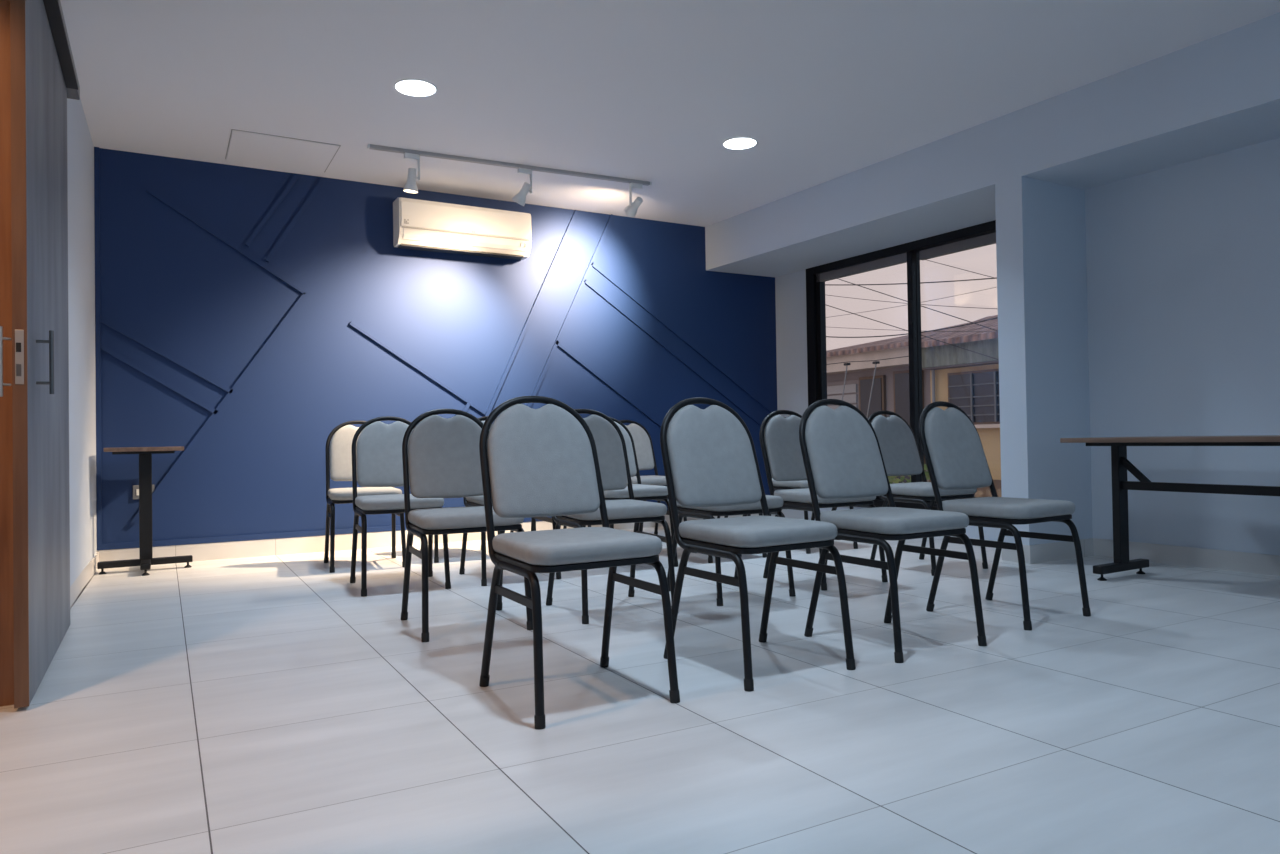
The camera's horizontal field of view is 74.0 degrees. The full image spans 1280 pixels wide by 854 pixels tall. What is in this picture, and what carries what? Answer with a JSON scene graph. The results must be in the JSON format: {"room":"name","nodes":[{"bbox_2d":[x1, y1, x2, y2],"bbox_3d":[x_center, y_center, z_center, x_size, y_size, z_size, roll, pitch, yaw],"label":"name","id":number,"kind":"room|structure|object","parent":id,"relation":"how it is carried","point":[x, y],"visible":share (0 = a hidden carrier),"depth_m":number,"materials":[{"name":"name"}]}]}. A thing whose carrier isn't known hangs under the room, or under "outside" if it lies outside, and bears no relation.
{"room":"meeting room","nodes":[
{"label":"meeting room","id":0,"kind":"room"},
{"bbox_2d":[67,98,96,585],"bbox_3d":[-2.784,-0.467,3.855,0.300,2.640,3.175,0,-1,-28],"label":"wall","id":1,"kind":"structure","parent":0,"point":[80,147],"depth_m":4.55,"materials":[{"name":"white paint"}]},
{"bbox_2d":[0,0,13,706],"bbox_3d":[-2.010,-0.338,2.457,0.325,2.320,0.020,0,-1,-29],"label":"door frame","id":2,"kind":"structure","parent":1,"relation":"attached to","point":[6,419],"depth_m":2.52,"materials":[{"name":"brown wood"}]},
{"bbox_2d":[0,0,69,707],"bbox_3d":[-2.100,-0.310,3.014,0.112,2.258,1.311,0,-1,-29],"label":"door","id":3,"kind":"structure","parent":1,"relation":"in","point":[39,179],"depth_m":2.69,"materials":[{"name":"grey laminate"}]},
{"bbox_2d":[43,0,79,99],"bbox_3d":[-1.727,-1.502,2.367,0.070,0.075,3.160,0,-1,-29],"label":"door track","id":4,"kind":"object","parent":1,"relation":"attached to","point":[53,8],"visible":0.56,"depth_m":3.24,"materials":[{"name":"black metal"}]},
{"bbox_2d":[70,552,98,607],"bbox_3d":[-2.917,0.813,4.433,0.016,0.100,1.959,0,-1,-28],"label":"baseboard","id":5,"kind":"structure","parent":1,"relation":"attached to","point":[85,576],"depth_m":4.56,"materials":[{"name":"tile"}]},
{"bbox_2d":[94,148,776,543],"bbox_3d":[-1.973,-0.447,6.246,7.900,2.640,0.200,0,-1,-29],"label":"wall","id":6,"kind":"structure","parent":0,"point":[259,467],"depth_m":6.01,"materials":[{"name":"blue paint"}]},
{"bbox_2d":[94,147,101,543],"bbox_3d":[-3.394,-0.513,5.324,0.027,2.490,0.014,0,-1,-29],"label":"trim","id":7,"kind":"structure","parent":6,"relation":"attached to","point":[96,149],"depth_m":5.32,"materials":[{"name":"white paint"}]},
{"bbox_2d":[133,485,153,499],"bbox_3d":[-3.171,0.415,5.429,0.120,0.090,0.013,0,-1,-29],"label":"wall outlet","id":8,"kind":"object","parent":6,"relation":"attached to","point":[135,487],"visible":0.44,"depth_m":5.41,"materials":[{"name":"grey plastic"}]},
{"bbox_2d":[101,346,217,413],"bbox_3d":[-3.090,-0.297,5.489,0.657,0.435,0.016,0,-1,-29],"label":"trim","id":9,"kind":"structure","parent":6,"relation":"attached to","point":[104,348],"depth_m":5.47,"materials":[{"name":"blue paint"}]},
{"bbox_2d":[98,317,232,392],"bbox_3d":[-3.059,-0.457,5.510,0.760,0.473,0.016,0,-1,-29],"label":"trim","id":10,"kind":"structure","parent":6,"relation":"attached to","point":[106,322],"depth_m":5.49,"materials":[{"name":"blue paint"}]},
{"bbox_2d":[131,294,306,523],"bbox_3d":[-2.776,-0.161,5.663,1.068,1.550,0.016,0,-1,-29],"label":"trim","id":11,"kind":"structure","parent":6,"relation":"attached to","point":[266,345],"depth_m":5.66,"materials":[{"name":"blue paint"}]},
{"bbox_2d":[146,188,306,293],"bbox_3d":[-2.750,-1.231,5.701,0.965,0.626,0.016,0,-1,-29],"label":"trim","id":12,"kind":"structure","parent":6,"relation":"attached to","point":[150,191],"depth_m":5.68,"materials":[{"name":"blue paint"}]},
{"bbox_2d":[245,175,298,246],"bbox_3d":[-2.524,-1.487,5.834,0.346,0.528,0.016,0,-1,-29],"label":"trim","id":13,"kind":"structure","parent":6,"relation":"attached to","point":[295,178],"depth_m":5.83,"materials":[{"name":"blue paint"}]},
{"bbox_2d":[265,178,324,261],"bbox_3d":[-2.394,-1.442,5.907,0.395,0.621,0.016,0,-1,-29],"label":"trim","id":14,"kind":"structure","parent":6,"relation":"attached to","point":[304,206],"depth_m":5.90,"materials":[{"name":"blue paint"}]},
{"bbox_2d":[97,508,667,549],"bbox_3d":[-1.041,0.732,6.621,5.384,0.037,0.014,0,-1,-29],"label":"trim","id":15,"kind":"structure","parent":6,"relation":"attached to","point":[126,545],"depth_m":5.70,"materials":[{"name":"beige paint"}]},
{"bbox_2d":[349,321,468,402],"bbox_3d":[-1.692,-0.472,6.280,0.871,0.578,0.016,0,-1,-29],"label":"trim","id":16,"kind":"structure","parent":6,"relation":"attached to","point":[352,323],"depth_m":6.26,"materials":[{"name":"blue paint"}]},
{"bbox_2d":[97,514,774,561],"bbox_3d":[-1.041,0.808,6.621,5.385,0.112,0.012,0,-1,-29],"label":"baseboard","id":17,"kind":"structure","parent":6,"relation":"attached to","point":[296,545],"depth_m":5.83,"materials":[{"name":"tile"}]},
{"bbox_2d":[393,197,531,259],"bbox_3d":[-1.323,-1.483,6.403,1.010,0.345,0.204,0,-1,-29],"label":"air conditioner","id":18,"kind":"object","parent":6,"relation":"attached to","point":[423,225],"visible":1,"depth_m":6.30,"materials":[{"name":"white plastic"}]},
{"bbox_2d":[398,244,523,259],"bbox_3d":[-1.335,-1.317,6.395,0.940,0.013,0.100,0,-1,-29],"label":"outlet","id":19,"kind":"object","parent":18,"relation":"attached to","point":[445,248],"depth_m":6.38,"materials":[{"name":"black"}]},
{"bbox_2d":[463,402,470,411],"bbox_3d":[-1.386,0.001,6.442,0.215,0.384,0.016,0,-1,-29],"label":"trim","id":20,"kind":"structure","parent":6,"relation":"attached to","point":[467,405],"depth_m":6.48,"materials":[{"name":"blue paint"}]},
{"bbox_2d":[470,402,486,414],"bbox_3d":[-1.243,-0.143,6.526,0.133,0.098,0.016,0,-1,-29],"label":"trim","id":21,"kind":"structure","parent":6,"relation":"attached to","point":[472,404],"depth_m":6.52,"materials":[{"name":"blue paint"}]},
{"bbox_2d":[485,210,578,415],"bbox_3d":[-0.888,-0.834,6.741,0.907,1.885,0.016,0,-1,-29],"label":"trim","id":22,"kind":"structure","parent":6,"relation":"attached to","point":[575,213],"depth_m":6.75,"materials":[{"name":"blue paint"}]},
{"bbox_2d":[527,214,613,406],"bbox_3d":[-0.614,-0.827,6.896,0.937,1.908,0.016,0,-1,-29],"label":"trim","id":23,"kind":"structure","parent":6,"relation":"attached to","point":[610,219],"depth_m":6.92,"materials":[{"name":"blue paint"}]},
{"bbox_2d":[557,341,661,426],"bbox_3d":[-0.163,-0.285,7.137,1.189,0.837,0.016,0,-1,-29],"label":"trim","id":24,"kind":"structure","parent":6,"relation":"attached to","point":[560,345],"depth_m":7.08,"materials":[{"name":"blue paint"}]},
{"bbox_2d":[585,280,761,425],"bbox_3d":[0.397,-0.565,7.459,1.954,1.315,0.016,0,-1,-29],"label":"trim","id":25,"kind":"structure","parent":6,"relation":"attached to","point":[587,283],"depth_m":7.38,"materials":[{"name":"blue paint"}]},
{"bbox_2d":[591,263,773,412],"bbox_3d":[0.425,-0.740,7.479,1.891,1.259,0.016,0,-1,-29],"label":"trim","id":26,"kind":"structure","parent":6,"relation":"attached to","point":[595,266],"depth_m":7.43,"materials":[{"name":"blue paint"}]},
{"bbox_2d":[0,526,1279,853],"bbox_3d":[0.282,0.884,2.263,7.900,0.200,9.300,0,-1,-29],"label":"floor","id":27,"kind":"structure","parent":0,"point":[261,704],"depth_m":2.33,"materials":[{"name":"tile"}]},
{"bbox_2d":[97,447,192,575],"bbox_3d":[-3.012,0.499,5.180,0.500,0.752,0.470,0,-1,-29],"label":"pedestal table","id":28,"kind":"object","parent":27,"relation":"on","point":[146,559],"visible":1,"depth_m":5.15,"materials":[{"name":"brown laminate"},{"name":"black metal"}]},
{"bbox_2d":[324,420,405,572],"bbox_3d":[-1.732,0.406,5.317,0.445,0.908,0.557,-1,-1,-24],"label":"banquet chair","id":29,"kind":"object","parent":27,"relation":"on","point":[339,465],"visible":0.69,"depth_m":5.38,"materials":[{"name":"grey fabric"},{"name":"black metal"}]},
{"bbox_2d":[350,416,450,596],"bbox_3d":[-1.295,0.389,4.530,0.445,0.908,0.557,-1,-1,-25],"label":"banquet chair","id":30,"kind":"object","parent":27,"relation":"on","point":[377,454],"visible":0.65,"depth_m":4.62,"materials":[{"name":"grey fabric"},{"name":"black metal"}]},
{"bbox_2d":[420,497,498,562],"bbox_3d":[-1.208,0.403,5.658,0.445,0.908,0.557,-1,-1,-25],"label":"banquet chair","id":31,"kind":"object","parent":27,"relation":"on","point":[436,558],"visible":0.02,"depth_m":5.33,"materials":[{"name":"black metal"}]},
{"bbox_2d":[401,409,532,641],"bbox_3d":[-0.746,0.367,3.554,0.445,0.908,0.557,-1,-1,-25],"label":"banquet chair","id":32,"kind":"object","parent":27,"relation":"on","point":[442,455],"visible":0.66,"depth_m":3.65,"materials":[{"name":"grey fabric"},{"name":"black metal"}]},
{"bbox_2d":[459,416,560,585],"bbox_3d":[-0.753,0.384,4.778,0.445,0.908,0.557,0,-1,-26],"label":"banquet chair","id":33,"kind":"object","parent":27,"relation":"on","point":[473,500],"visible":0.21,"depth_m":4.65,"materials":[{"name":"grey fabric"},{"name":"black metal"}]},
{"bbox_2d":[510,524,590,532],"bbox_3d":[-0.652,0.398,5.971,0.445,0.908,0.557,0,-1,-29],"label":"banquet chair","id":34,"kind":"object","parent":27,"relation":"on","point":[564,527],"visible":0.02,"depth_m":6.00,"materials":[{"name":"black metal"}]},
{"bbox_2d":[479,396,679,728],"bbox_3d":[-0.216,0.345,2.573,0.445,0.908,0.557,0,-1,-29],"label":"banquet chair","id":35,"kind":"object","parent":27,"relation":"on","point":[543,461],"visible":1,"depth_m":2.65,"materials":[{"name":"grey fabric"},{"name":"black painted metal"}]},
{"bbox_2d":[546,409,675,623],"bbox_3d":[-0.156,0.361,3.827,0.445,0.908,0.557,-1,-1,-25],"label":"banquet chair","id":36,"kind":"object","parent":27,"relation":"on","point":[608,437],"visible":0.63,"depth_m":3.87,"materials":[{"name":"grey fabric"},{"name":"black painted metal"}]},
{"bbox_2d":[582,417,677,566],"bbox_3d":[-0.106,0.379,5.143,0.445,0.908,0.557,0,-1,-29],"label":"banquet chair","id":37,"kind":"object","parent":27,"relation":"on","point":[642,492],"visible":0.34,"depth_m":5.01,"materials":[{"name":"grey fabric"},{"name":"black painted metal"}]},
{"bbox_2d":[609,420,686,534],"bbox_3d":[0.027,0.393,6.354,0.445,0.908,0.557,0,-1,-29],"label":"banquet chair","id":38,"kind":"object","parent":27,"relation":"on","point":[642,439],"visible":0.25,"depth_m":6.54,"materials":[{"name":"grey fabric"},{"name":"black painted metal"}]},
{"bbox_2d":[671,513,766,562],"bbox_3d":[0.464,0.374,5.464,0.445,0.908,0.557,0,-1,-30],"label":"banquet chair","id":39,"kind":"object","parent":27,"relation":"on","point":[710,558],"visible":0.02,"depth_m":5.32,"materials":[{"name":"black metal"}]},
{"bbox_2d":[667,495,795,605],"bbox_3d":[0.404,0.357,4.156,0.445,0.908,0.557,0,-1,-29],"label":"banquet chair","id":40,"kind":"object","parent":27,"relation":"on","point":[774,503],"visible":0.26,"depth_m":3.98,"materials":[{"name":"grey fabric"},{"name":"black metal"}]},
{"bbox_2d":[660,397,855,690],"bbox_3d":[0.363,0.340,2.879,0.445,0.908,0.557,0,-1,-31],"label":"banquet chair","id":41,"kind":"object","parent":27,"relation":"on","point":[709,456],"visible":0.98,"depth_m":2.93,"materials":[{"name":"grey fabric"},{"name":"black painted metal"}]},
{"bbox_2d":[759,416,857,553],"bbox_3d":[1.123,0.369,5.812,0.445,0.908,0.557,0,-1,-30],"label":"banquet chair","id":42,"kind":"object","parent":27,"relation":"on","point":[778,485],"visible":0.16,"depth_m":5.65,"materials":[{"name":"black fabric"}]},
{"bbox_2d":[760,410,887,590],"bbox_3d":[0.942,0.354,4.505,0.445,0.908,0.557,0,-1,-30],"label":"banquet chair","id":43,"kind":"object","parent":27,"relation":"on","point":[779,435],"visible":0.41,"depth_m":4.58,"materials":[{"name":"grey fabric"},{"name":"black metal"}]},
{"bbox_2d":[799,399,986,662],"bbox_3d":[0.903,0.336,3.164,0.445,0.908,0.557,0,-1,-30],"label":"banquet chair","id":44,"kind":"object","parent":27,"relation":"on","point":[842,456],"visible":0.95,"depth_m":3.21,"materials":[{"name":"grey fabric"},{"name":"black metal"}]},
{"bbox_2d":[868,410,987,575],"bbox_3d":[1.612,0.348,4.883,0.445,0.908,0.557,0,-1,-30],"label":"banquet chair","id":45,"kind":"object","parent":27,"relation":"on","point":[896,438],"visible":0.58,"depth_m":4.99,"materials":[{"name":"grey fabric"},{"name":"black metal"}]},
{"bbox_2d":[919,401,1090,629],"bbox_3d":[1.510,0.333,3.603,0.445,0.908,0.557,0,-1,-33],"label":"banquet chair","id":46,"kind":"object","parent":27,"relation":"on","point":[955,458],"visible":0.95,"depth_m":3.63,"materials":[{"name":"grey fabric"},{"name":"black metal"}]},
{"bbox_2d":[1060,435,1279,580],"bbox_3d":[2.900,0.400,3.742,0.620,0.726,1.830,0,-1,-31],"label":"table","id":47,"kind":"object","parent":27,"relation":"on","point":[1120,464],"visible":1,"depth_m":4.26,"materials":[{"name":"black metal"}]},
{"bbox_2d":[60,0,1279,226],"bbox_3d":[0.325,-1.956,2.350,8.100,0.200,9.300,0,-1,-29],"label":"ceiling","id":48,"kind":"structure","parent":0,"point":[653,91],"depth_m":4.42,"materials":[{"name":"white paint"}]},
{"bbox_2d":[225,129,340,172],"bbox_3d":[-2.311,-1.770,5.482,0.624,0.006,0.605,0,-1,-29],"label":"ceiling access panel","id":49,"kind":"object","parent":48,"relation":"attached to","point":[244,146],"visible":1,"depth_m":5.45,"materials":[{"name":"white paint"}]},
{"bbox_2d":[393,79,437,96],"bbox_3d":[-1.191,-1.799,4.513,0.228,0.006,0.228,0,-1,-29],"label":"recessed light","id":50,"kind":"object","parent":48,"relation":"in","point":[410,87],"visible":1,"depth_m":4.50,"materials":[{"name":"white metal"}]},
{"bbox_2d":[367,144,651,185],"bbox_3d":[-0.822,-1.779,5.810,2.004,0.024,0.038,-1,-1,-26],"label":"track","id":51,"kind":"object","parent":48,"relation":"attached to","point":[369,146],"visible":1,"depth_m":5.75,"materials":[{"name":"grey metal"}]},
{"bbox_2d":[403,152,419,192],"bbox_3d":[-1.478,-1.638,5.494,0.105,0.247,0.093,0,-1,-29],"label":"track spotlight","id":52,"kind":"object","parent":51,"relation":"hanging from","point":[410,186],"visible":1,"depth_m":5.47,"materials":[{"name":"white metal"}]},
{"bbox_2d":[512,168,531,205],"bbox_3d":[-0.809,-1.641,5.833,0.143,0.252,0.094,-1,-1,24],"label":"track spotlight","id":53,"kind":"object","parent":51,"relation":"hanging from","point":[520,198],"visible":1,"depth_m":5.81,"materials":[{"name":"white metal"}]},
{"bbox_2d":[625,183,642,216],"bbox_3d":[-0.042,-1.658,6.215,0.099,0.232,0.162,0,-1,-29],"label":"track spotlight","id":54,"kind":"object","parent":51,"relation":"hanging from","point":[631,209],"visible":1,"depth_m":6.18,"materials":[{"name":"white metal"}]},
{"bbox_2d":[722,137,757,149],"bbox_3d":[0.639,-1.815,5.440,0.228,0.006,0.228,0,-1,-29],"label":"recessed light","id":55,"kind":"object","parent":48,"relation":"in","point":[736,143],"visible":1,"depth_m":5.43,"materials":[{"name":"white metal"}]},
{"bbox_2d":[775,270,811,519],"bbox_3d":[1.486,-0.284,7.826,0.217,2.250,0.435,0,-1,-29],"label":"wall","id":56,"kind":"structure","parent":0,"point":[790,289],"depth_m":7.79,"materials":[{"name":"white paint"}]},
{"bbox_2d":[806,220,995,508],"bbox_3d":[2.209,-0.393,6.554,0.140,2.090,2.500,0,-1,-32],"label":"window","id":57,"kind":"structure","parent":56,"relation":"in","point":[984,234],"depth_m":6.66,"materials":[{"name":"black metal"}]},
{"bbox_2d":[820,506,1000,540],"bbox_3d":[2.272,0.732,6.561,0.200,0.160,2.510,0,-1,-32],"label":"sill","id":58,"kind":"structure","parent":56,"relation":"attached to","point":[990,533],"depth_m":6.12,"materials":[{"name":"white paint"}]},
{"bbox_2d":[705,12,1279,276],"bbox_3d":[3.345,-1.685,4.045,0.979,0.390,8.944,0,-1,-32],"label":"beam","id":59,"kind":"structure","parent":0,"point":[1218,94],"depth_m":4.92,"materials":[{"name":"white paint"}]},
{"bbox_2d":[995,176,1092,544],"bbox_3d":[2.617,-0.337,5.244,0.987,2.250,0.175,0,-1,-29],"label":"wall column","id":60,"kind":"structure","parent":0,"point":[1044,397],"depth_m":5.04,"materials":[{"name":"white paint"}]},
{"bbox_2d":[1085,138,1279,555],"bbox_3d":[4.442,-0.398,2.849,0.380,2.250,5.809,0,-1,-32],"label":"wall niche","id":61,"kind":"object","parent":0,"point":[1183,260],"visible":0.8,"depth_m":4.73,"materials":[{"name":"white paint"}]},
{"bbox_2d":[1001,538,1279,575],"bbox_3d":[4.209,0.678,2.841,0.608,0.105,6.024,0,-1,-38],"label":"baseboard","id":62,"kind":"structure","parent":61,"relation":"attached to","point":[1266,564],"depth_m":4.85,"materials":[{"name":"tile"}]},
{"label":"outside","id":63,"kind":"structure","parent":0,"visible":0},
{"bbox_2d":[825,277,996,284],"bbox_3d":[3.611,-2.237,11.894,0.015,1.275,9.046,0,-1,-29],"label":"overhead cable","id":64,"kind":"object","parent":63,"point":[995,277],"visible":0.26,"depth_m":11.52,"materials":[{"name":"grey plastic"}]},
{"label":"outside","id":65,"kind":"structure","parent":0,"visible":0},
{"bbox_2d":[839,279,997,330],"bbox_3d":[3.648,-1.849,12.141,0.013,2.728,6.781,0,-1,-29],"label":"overhead cable","id":66,"kind":"object","parent":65,"point":[839,279],"visible":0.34,"depth_m":11.56,"materials":[{"name":"grey plastic"}]},
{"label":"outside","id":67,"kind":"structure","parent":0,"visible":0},
{"bbox_2d":[829,295,996,308],"bbox_3d":[3.731,-2.033,12.296,0.008,1.995,9.354,0,-1,-29],"label":"overhead cable","id":68,"kind":"object","parent":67,"point":[829,295],"visible":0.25,"depth_m":11.87,"materials":[{"name":"grey plastic"}]},
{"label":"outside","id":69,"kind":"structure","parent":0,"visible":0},
{"bbox_2d":[825,304,998,359],"bbox_3d":[3.423,-1.716,13.153,0.013,1.916,5.240,0,-1,-29],"label":"overhead cable","id":70,"kind":"object","parent":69,"point":[825,304],"visible":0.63,"depth_m":12.08,"materials":[{"name":"grey plastic"}]},
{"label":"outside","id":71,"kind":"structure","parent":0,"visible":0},
{"bbox_2d":[826,317,997,337],"bbox_3d":[3.464,-1.624,13.387,0.016,0.570,5.267,0,-1,-29],"label":"overhead cable","id":72,"kind":"object","parent":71,"point":[996,317],"visible":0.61,"depth_m":12.27,"materials":[{"name":"grey plastic"}]},
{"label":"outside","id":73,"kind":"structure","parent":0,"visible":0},
{"bbox_2d":[927,260,993,277],"bbox_3d":[4.429,-2.248,11.970,0.009,1.464,3.643,0,-1,-29],"label":"overhead cable","id":74,"kind":"object","parent":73,"point":[927,260],"visible":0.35,"depth_m":11.86,"materials":[{"name":"grey plastic"}]},
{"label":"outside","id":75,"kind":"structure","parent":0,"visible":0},
{"bbox_2d":[826,287,995,317],"bbox_3d":[3.990,-2.001,13.060,0.006,0.301,9.857,0,-1,-29],"label":"overhead cable","id":76,"kind":"object","parent":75,"point":[994,287],"visible":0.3,"depth_m":12.54,"materials":[{"name":"grey plastic"}]},
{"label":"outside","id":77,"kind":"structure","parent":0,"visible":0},
{"bbox_2d":[833,327,974,331],"bbox_3d":[4.049,-1.666,13.264,0.006,1.434,9.997,0,-1,-29],"label":"overhead cable","id":78,"kind":"object","parent":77,"point":[833,327],"visible":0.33,"depth_m":12.52,"materials":[{"name":"grey plastic"}]},
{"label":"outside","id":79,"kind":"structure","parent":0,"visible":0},
{"bbox_3d":[11.740,4.025,25.464,34.600,0.200,57.000,0,-1,-29],"label":"street","id":80,"kind":"object","parent":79,"visible":0},
{"bbox_2d":[842,363,850,400],"bbox_3d":[4.256,1.287,18.947,0.100,5.333,1.283,0,-1,-29],"label":"fence post","id":81,"kind":"object","parent":80,"relation":"on","point":[845,364],"visible":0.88,"depth_m":18.51,"materials":[{"name":"silver metal"}]},
{"bbox_2d":[867,361,879,417],"bbox_3d":[4.640,1.292,18.267,0.100,5.293,1.443,0,-1,-29],"label":"fence post","id":82,"kind":"object","parent":80,"relation":"on","point":[874,362],"visible":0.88,"depth_m":17.80,"materials":[{"name":"silver metal"}]},
{"bbox_2d":[827,356,908,364],"bbox_3d":[4.800,-1.405,17.945,0.016,0.058,2.700,0,-1,-29],"label":"wire","id":83,"kind":"object","parent":82,"relation":"attached to","point":[903,356],"visible":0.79,"depth_m":17.86,"materials":[{"name":"grey"}]},
{"bbox_2d":[826,322,969,482],"bbox_3d":[6.255,0.799,21.098,4.400,6.300,5.450,0,-1,-29],"label":"house","id":84,"kind":"structure","parent":80,"relation":"on","point":[890,391],"depth_m":19.16,"materials":[{"name":"ceramic"}]},
{"bbox_2d":[888,464,929,483],"bbox_3d":[4.049,2.121,10.836,2.861,3.447,5.142,0,-1,-29],"label":"hedge","id":85,"kind":"object","parent":80,"relation":"on","point":[892,479],"visible":0.02,"depth_m":11.53,"materials":[{"name":"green plant"}]},
{"bbox_2d":[921,315,1001,496],"bbox_3d":[9.036,0.667,16.038,4.420,6.340,6.100,0,-1,-29],"label":"house","id":86,"kind":"structure","parent":80,"relation":"on","point":[965,379],"depth_m":16.78,"materials":[{"name":"ceramic"}]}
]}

